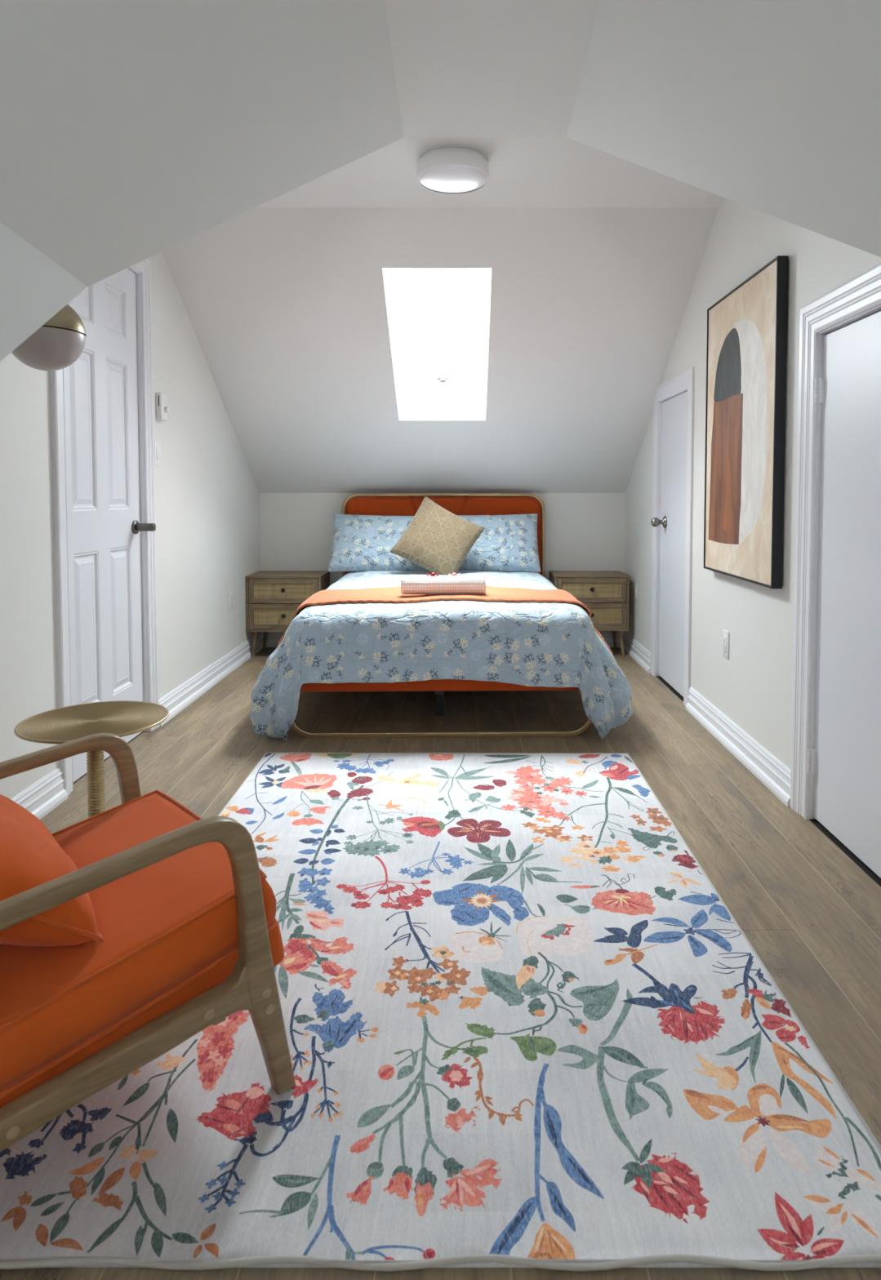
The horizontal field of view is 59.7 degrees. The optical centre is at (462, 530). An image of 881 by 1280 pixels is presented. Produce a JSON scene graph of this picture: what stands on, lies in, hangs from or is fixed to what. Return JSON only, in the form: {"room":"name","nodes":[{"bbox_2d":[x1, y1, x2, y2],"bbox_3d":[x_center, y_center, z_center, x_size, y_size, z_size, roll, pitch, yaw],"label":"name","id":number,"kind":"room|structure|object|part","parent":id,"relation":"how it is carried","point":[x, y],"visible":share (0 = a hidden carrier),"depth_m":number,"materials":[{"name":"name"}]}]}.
{"room":"bedroom","nodes":[
{"label":"bedroom","id":0,"kind":"room"},
{"bbox_2d":[0,222,87,361],"bbox_3d":[-0.737,0.216,0.223,0.050,1.707,2.526,0,3,0],"label":"wall","id":1,"kind":"structure","parent":0,"point":[34,288],"depth_m":1.25,"materials":[{"name":"paint"}]},
{"bbox_2d":[0,252,260,799],"bbox_3d":[-1.505,-0.296,2.204,0.140,2.650,6.630,0,3,0],"label":"wall","id":2,"kind":"structure","parent":0,"point":[207,494],"depth_m":3.68,"materials":[{"name":"paint"}]},
{"bbox_2d":[11,304,86,370],"bbox_3d":[-1.282,-0.627,2.274,0.307,0.305,0.219,0,3,0],"label":"wall sconce","id":3,"kind":"object","parent":2,"relation":"attached to","point":[60,341],"visible":0.46,"depth_m":2.22,"materials":[{"name":"gold metal"}]},
{"bbox_3d":[-1.238,-0.529,2.278,0.216,0.108,0.216,0,3,0],"label":"lamp shade","id":4,"kind":"part","parent":3,"relation":"part of","materials":[{"name":"white glass"}]},
{"bbox_2d":[49,258,159,795],"bbox_3d":[-1.450,-0.135,3.112,0.070,2.145,0.850,0,3,0],"label":"trim","id":5,"kind":"structure","parent":2,"relation":"attached to","point":[142,269],"depth_m":3.43,"materials":[{"name":"paint"}]},
{"bbox_2d":[63,268,155,782],"bbox_3d":[-1.425,-0.097,3.114,0.125,2.054,0.686,0,3,0],"label":"door","id":6,"kind":"structure","parent":2,"relation":"in","point":[104,526],"depth_m":3.13,"materials":[{"name":"paint"}]},
{"bbox_3d":[-1.407,-0.013,3.398,0.089,0.060,0.060,0,3,0],"label":"handle","id":7,"kind":"part","parent":6,"relation":"part of","materials":[{"name":"silver metal"}]},
{"bbox_2d":[11,631,262,819],"bbox_3d":[-1.421,0.895,2.809,0.027,0.115,5.330,0,3,0],"label":"baseboard","id":8,"kind":"structure","parent":2,"relation":"attached to","point":[40,798],"depth_m":3.81,"materials":[{"name":"paint"}]},
{"bbox_2d":[154,439,160,466],"bbox_3d":[-1.430,-0.364,3.599,0.011,0.122,0.074,0,3,0],"label":"light switch","id":9,"kind":"object","parent":2,"relation":"attached to","point":[157,442],"visible":0.92,"depth_m":3.59,"materials":[{"name":"white plastic"}]},
{"bbox_2d":[155,392,168,421],"bbox_3d":[-1.415,-0.582,3.625,0.039,0.124,0.072,0,3,0],"label":"thermostat","id":10,"kind":"object","parent":2,"relation":"attached to","point":[162,410],"visible":1,"depth_m":3.60,"materials":[{"name":"white plastic"}]},
{"bbox_2d":[228,590,232,610],"bbox_3d":[-1.431,0.434,4.737,0.009,0.118,0.070,0,3,0],"label":"wall outlet","id":11,"kind":"object","parent":2,"relation":"attached to","point":[230,593],"visible":1,"depth_m":4.72,"materials":[{"name":"white plastic"}]},
{"bbox_2d":[161,207,718,493],"bbox_3d":[-0.141,-0.853,4.507,2.688,1.397,2.044,0,3,0],"label":"ceiling","id":12,"kind":"structure","parent":0,"point":[286,308],"depth_m":4.12,"materials":[{"name":"paint"}]},
{"bbox_2d":[383,267,490,420],"bbox_3d":[-0.125,-1.058,4.265,0.616,0.803,1.058,0,3,0],"label":"window","id":13,"kind":"structure","parent":12,"relation":"attached to","point":[423,393],"depth_m":4.73,"materials":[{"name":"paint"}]},
{"bbox_2d":[0,0,880,286],"bbox_3d":[0.109,-1.081,0.810,1.762,1.296,3.817,0,3,0],"label":"ceiling","id":14,"kind":"structure","parent":0,"point":[131,131],"depth_m":1.67,"materials":[{"name":"paint"}]},
{"bbox_2d":[0,647,880,1279],"bbox_3d":[-0.150,1.026,2.299,3.100,0.100,6.900,0,3,0],"label":"floor","id":15,"kind":"structure","parent":0,"point":[810,913],"depth_m":2.56,"materials":[{"name":"brown wood"}]},
{"bbox_2d":[13,700,168,817],"bbox_3d":[-0.949,0.738,1.990,0.359,0.503,0.359,-1,3,-21],"label":"side table","id":16,"kind":"object","parent":15,"relation":"on","point":[122,718],"visible":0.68,"depth_m":1.97,"materials":[{"name":"gold metal"}]},
{"bbox_2d":[13,700,168,743],"bbox_3d":[-0.949,0.501,1.979,0.359,0.027,0.359,0,3,0],"label":"tabletop","id":17,"kind":"object","parent":16,"relation":"on","point":[122,718],"depth_m":1.97,"materials":[{"name":"gold metal"}]},
{"bbox_3d":[-0.949,0.751,1.990,0.041,0.454,0.041,0,3,0],"label":"ribbed stem","id":18,"kind":"part","parent":16,"relation":"part of","materials":[{"name":"gold metal"}]},
{"bbox_2d":[245,570,329,657],"bbox_3d":[-1.184,0.569,5.249,0.496,0.547,0.381,0,3,0],"label":"nightstand","id":19,"kind":"object","parent":15,"relation":"on","point":[273,597],"visible":0.73,"depth_m":5.08,"materials":[{"name":"brown wood"}]},
{"bbox_3d":[-1.388,0.759,5.128,0.059,0.179,0.032,-2,3,-34],"label":"leg","id":20,"kind":"part","parent":19,"relation":"part of","materials":[{"name":"brown wood"}]},
{"bbox_3d":[-1.388,0.746,5.405,0.059,0.179,0.032,2,3,34],"label":"leg","id":21,"kind":"part","parent":19,"relation":"part of","materials":[{"name":"brown wood"}]},
{"bbox_3d":[-1.184,0.571,5.087,0.458,0.168,0.018,0,3,0],"label":"drawer","id":22,"kind":"part","parent":19,"relation":"part of","materials":[{"name":"beige wicker"}]},
{"bbox_3d":[-1.184,0.571,5.087,0.398,0.108,0.004,0,3,0],"label":"cane panel","id":23,"kind":"part","parent":19,"relation":"part of","materials":[{"name":"beige wicker"}]},
{"bbox_3d":[-1.184,0.401,5.080,0.398,0.104,0.004,0,3,0],"label":"cane panel","id":24,"kind":"part","parent":19,"relation":"part of","materials":[{"name":"beige wicker"}]},
{"bbox_3d":[-1.184,0.401,5.080,0.458,0.164,0.018,0,3,0],"label":"drawer","id":25,"kind":"part","parent":19,"relation":"part of","materials":[{"name":"beige wicker"}]},
{"bbox_2d":[0,752,880,1271],"bbox_3d":[-0.065,0.977,2.130,1.511,0.016,2.134,0,3,0],"label":"area rug","id":26,"kind":"object","parent":15,"relation":"on","point":[526,1024],"visible":0.99,"depth_m":1.40,"materials":[{"name":"fabric"}]},
{"bbox_2d":[0,733,295,1151],"bbox_3d":[-0.813,0.621,1.352,0.850,0.780,0.648,-2,3,-41],"label":"armchair","id":27,"kind":"object","parent":26,"relation":"on","point":[134,928],"visible":1,"depth_m":1.26,"materials":[{"name":"brown wood"}]},
{"bbox_2d":[0,794,98,946],"bbox_3d":[-0.884,0.541,1.321,0.488,0.185,0.428,3,-32,48],"label":"cushion","id":28,"kind":"object","parent":27,"relation":"on","point":[30,856],"depth_m":1.24,"materials":[{"name":"orange fabric"}]},
{"bbox_3d":[-1.022,0.736,1.579,0.819,0.529,0.036,-2,3,-41],"label":"armrest","id":29,"kind":"part","parent":27,"relation":"part of","materials":[{"name":"brown wood"}]},
{"bbox_3d":[-0.609,0.834,1.135,0.645,0.150,0.034,-2,3,-41],"label":"seat rail","id":30,"kind":"part","parent":27,"relation":"part of","materials":[{"name":"brown wood"}]},
{"bbox_2d":[0,791,275,1093],"bbox_3d":[-0.755,0.735,1.408,0.658,0.131,0.580,-16,13,-40],"label":"seat cushion","id":31,"kind":"object","parent":27,"relation":"on","point":[163,926],"depth_m":1.27,"materials":[{"name":"orange fabric"}]},
{"bbox_3d":[-0.619,0.757,1.123,0.819,0.529,0.036,-2,3,-41],"label":"armrest","id":32,"kind":"part","parent":27,"relation":"part of","materials":[{"name":"brown wood"}]},
{"bbox_3d":[-0.610,0.824,1.540,0.024,0.036,0.578,-2,3,-41],"label":"cross rail","id":33,"kind":"part","parent":27,"relation":"part of","materials":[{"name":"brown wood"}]},
{"bbox_2d":[290,493,592,737],"bbox_3d":[-0.113,0.335,4.391,1.409,1.098,1.991,0,3,-1],"label":"bed","id":34,"kind":"object","parent":15,"relation":"on","point":[366,504],"visible":0.19,"depth_m":5.30,"materials":[{"name":"orange fabric"}]},
{"bbox_3d":[-0.111,0.816,3.774,0.036,0.185,0.036,0,3,-1],"label":"support leg","id":35,"kind":"part","parent":34,"relation":"part of","materials":[{"name":"black metal"}]},
{"bbox_3d":[-0.094,0.656,3.432,1.328,0.124,0.034,0,3,-1],"label":"foot rail","id":36,"kind":"part","parent":34,"relation":"part of","materials":[{"name":"orange fabric"}]},
{"bbox_2d":[249,570,633,740],"bbox_3d":[-0.117,0.589,4.253,1.725,0.588,1.930,0,3,-1],"label":"duvet","id":37,"kind":"object","parent":34,"relation":"on","point":[551,644],"visible":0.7,"depth_m":3.37,"materials":[{"name":"fabric"}]},
{"bbox_2d":[328,513,427,571],"bbox_3d":[-0.543,0.088,5.151,0.696,0.391,0.274,0,3,-3],"label":"bed pillow","id":38,"kind":"object","parent":37,"relation":"on","point":[360,543],"visible":0.77,"depth_m":5.06,"materials":[{"name":"fabric"}]},
{"bbox_2d":[389,496,484,575],"bbox_3d":[-0.158,0.061,4.892,0.584,0.557,0.244,0,3,11],"label":"throw pillow","id":39,"kind":"object","parent":37,"relation":"on","point":[437,540],"visible":0.93,"depth_m":4.83,"materials":[{"name":"beige fabric"}]},
{"bbox_2d":[263,585,613,666],"bbox_3d":[-0.108,0.468,3.835,1.680,0.334,0.472,0,3,-1],"label":"throw blanket","id":40,"kind":"object","parent":37,"relation":"on","point":[385,594],"visible":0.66,"depth_m":3.70,"materials":[{"name":"orange fabric"}]},
{"bbox_2d":[400,575,485,594],"bbox_3d":[-0.095,0.270,3.760,0.413,0.091,0.094,0,3,-2],"label":"towel","id":41,"kind":"object","parent":40,"relation":"on","point":[466,584],"visible":1,"depth_m":3.72,"materials":[{"name":"white fabric"}]},
{"bbox_2d":[427,573,439,576],"bbox_3d":[-0.146,0.218,3.762,0.060,0.020,0.022,0,3,8],"label":"wrapped candy","id":42,"kind":"object","parent":41,"relation":"on","point":[431,574],"visible":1,"depth_m":3.76,"materials":[{"name":"red plastic"}]},
{"bbox_2d":[448,573,460,576],"bbox_3d":[-0.041,0.219,3.769,0.060,0.020,0.022,0,3,-10],"label":"wrapped candy","id":43,"kind":"object","parent":41,"relation":"on","point":[452,574],"visible":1,"depth_m":3.76,"materials":[{"name":"pink"}]},
{"bbox_2d":[457,513,540,572],"bbox_3d":[0.190,0.087,5.176,0.657,0.394,0.261,0,3,0],"label":"bed pillow","id":44,"kind":"object","parent":37,"relation":"on","point":[507,543],"visible":0.67,"depth_m":5.08,"materials":[{"name":"fabric"}]},
{"bbox_3d":[-0.132,0.101,5.349,1.364,0.710,0.055,0,3,-1],"label":"headboard panel","id":45,"kind":"part","parent":34,"relation":"part of","materials":[{"name":"orange fabric"}]},
{"bbox_2d":[549,570,629,656],"bbox_3d":[0.862,0.568,5.269,0.500,0.547,0.341,0,3,0],"label":"nightstand","id":46,"kind":"object","parent":15,"relation":"on","point":[605,593],"visible":0.69,"depth_m":5.12,"materials":[{"name":"brown wood"}]},
{"bbox_3d":[0.862,0.399,5.120,0.462,0.164,0.018,0,3,0],"label":"drawer","id":47,"kind":"part","parent":46,"relation":"part of","materials":[{"name":"beige wicker"}]},
{"bbox_3d":[0.862,0.399,5.120,0.402,0.104,0.004,0,3,0],"label":"cane panel","id":48,"kind":"part","parent":46,"relation":"part of","materials":[{"name":"beige wicker"}]},
{"bbox_3d":[0.862,0.570,5.127,0.462,0.168,0.018,0,3,0],"label":"drawer","id":49,"kind":"part","parent":46,"relation":"part of","materials":[{"name":"beige wicker"}]},
{"bbox_3d":[0.862,0.570,5.127,0.402,0.108,0.004,0,3,0],"label":"cane panel","id":50,"kind":"part","parent":46,"relation":"part of","materials":[{"name":"beige wicker"}]},
{"bbox_3d":[1.068,0.746,5.405,0.059,0.179,0.032,-2,3,-34],"label":"leg","id":51,"kind":"part","parent":46,"relation":"part of","materials":[{"name":"brown wood"}]},
{"bbox_3d":[1.068,0.757,5.168,0.059,0.179,0.032,2,3,34],"label":"leg","id":52,"kind":"part","parent":46,"relation":"part of","materials":[{"name":"brown wood"}]},
{"bbox_2d":[259,493,625,585],"bbox_3d":[-0.141,0.296,5.509,2.788,1.165,0.120,0,3,0],"label":"wall","id":53,"kind":"structure","parent":0,"point":[584,531],"depth_m":5.44,"materials":[{"name":"paint"}]},
{"bbox_2d":[262,631,623,647],"bbox_3d":[-0.141,0.774,5.458,2.588,0.115,0.027,0,3,0],"label":"baseboard","id":54,"kind":"structure","parent":53,"relation":"attached to","point":[273,637],"depth_m":5.46,"materials":[{"name":"paint"}]},
{"bbox_2d":[256,137,725,207],"bbox_3d":[-0.141,-1.479,3.120,2.688,0.080,0.730,0,3,0],"label":"ceiling","id":55,"kind":"structure","parent":0,"point":[524,172],"depth_m":3.18,"materials":[{"name":"paint"}]},
{"bbox_2d":[416,147,488,193],"bbox_3d":[-0.037,-1.394,2.989,0.283,0.078,0.283,0,3,0],"label":"ceiling lamp","id":56,"kind":"object","parent":55,"relation":"attached to","point":[443,170],"visible":1,"depth_m":2.91,"materials":[{"name":"white plastic"}]},
{"bbox_3d":[-0.037,-1.426,2.988,0.256,0.014,0.256,0,3,0],"label":"mounting plate","id":57,"kind":"part","parent":56,"relation":"part of","materials":[{"name":"white plastic"}]},
{"bbox_2d":[418,165,487,193],"bbox_3d":[-0.037,-1.361,2.991,0.269,0.012,0.269,0,3,0],"label":"diffuser","id":58,"kind":"object","parent":56,"relation":"attached to","point":[440,179],"depth_m":2.96,"materials":[{"name":"white"}]},
{"bbox_2d":[624,198,880,769],"bbox_3d":[1.223,-0.296,2.204,0.140,2.650,6.630,0,3,0],"label":"wall","id":59,"kind":"structure","parent":0,"point":[753,687],"depth_m":3.20,"materials":[{"name":"paint"}]},
{"bbox_2d":[634,581,637,599],"bbox_3d":[1.149,0.402,5.086,0.009,0.118,0.070,0,3,0],"label":"wall outlet","id":60,"kind":"object","parent":59,"relation":"attached to","point":[635,583],"visible":1,"depth_m":5.07,"materials":[{"name":"white plastic"}]},
{"bbox_2d":[650,391,687,697],"bbox_3d":[1.146,0.070,4.234,0.122,1.608,0.595,0,3,0],"label":"door","id":61,"kind":"structure","parent":59,"relation":"in","point":[672,522],"depth_m":4.24,"materials":[{"name":"paint"}]},
{"bbox_3d":[1.127,-0.047,4.415,0.082,0.074,0.074,0,3,0],"label":"knob","id":62,"kind":"part","parent":61,"relation":"part of","materials":[{"name":"silver metal"}]},
{"bbox_2d":[656,675,683,701],"bbox_3d":[1.179,0.884,4.275,0.049,0.003,0.592,0,3,0],"label":"trim","id":63,"kind":"structure","parent":59,"relation":"attached to","point":[660,677],"depth_m":4.29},
{"bbox_2d":[650,367,694,706],"bbox_3d":[1.171,0.029,4.236,0.063,1.715,0.770,0,3,0],"label":"trim","id":64,"kind":"structure","parent":59,"relation":"attached to","point":[683,382],"depth_m":4.17,"materials":[{"name":"paint"}]},
{"bbox_2d":[622,631,791,806],"bbox_3d":[1.139,0.895,2.809,0.027,0.115,5.330,0,3,0],"label":"baseboard","id":65,"kind":"structure","parent":59,"relation":"attached to","point":[771,771],"depth_m":3.20,"materials":[{"name":"paint"}]},
{"bbox_2d":[722,629,728,658],"bbox_3d":[1.149,0.497,3.351,0.009,0.118,0.070,0,3,0],"label":"wall outlet","id":66,"kind":"object","parent":59,"relation":"attached to","point":[725,633],"visible":1,"depth_m":3.34,"materials":[{"name":"white plastic"}]},
{"bbox_2d":[703,255,787,588],"bbox_3d":[1.128,-0.396,3.117,0.038,1.178,0.780,0,3,0],"label":"framed painting","id":67,"kind":"object","parent":59,"relation":"attached to","point":[747,327],"visible":1,"depth_m":2.99,"materials":[{"name":"black paint"}]},
{"bbox_2d":[790,262,880,819],"bbox_3d":[1.168,0.126,2.178,0.070,1.710,0.890,0,3,0],"label":"trim","id":68,"kind":"structure","parent":59,"relation":"attached to","point":[859,298],"depth_m":2.54,"materials":[{"name":"paint"}]},
{"bbox_2d":[807,311,880,878],"bbox_3d":[1.174,0.178,2.184,0.062,1.581,0.675,0,3,0],"label":"door","id":69,"kind":"structure","parent":59,"relation":"in","point":[844,762],"depth_m":2.31,"materials":[{"name":"paint"}]},
{"bbox_2d":[808,818,880,886],"bbox_3d":[1.179,0.978,2.217,0.049,0.003,0.672,0,3,0],"label":"trim","id":70,"kind":"structure","parent":59,"relation":"attached to","point":[873,876],"depth_m":2.32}
]}

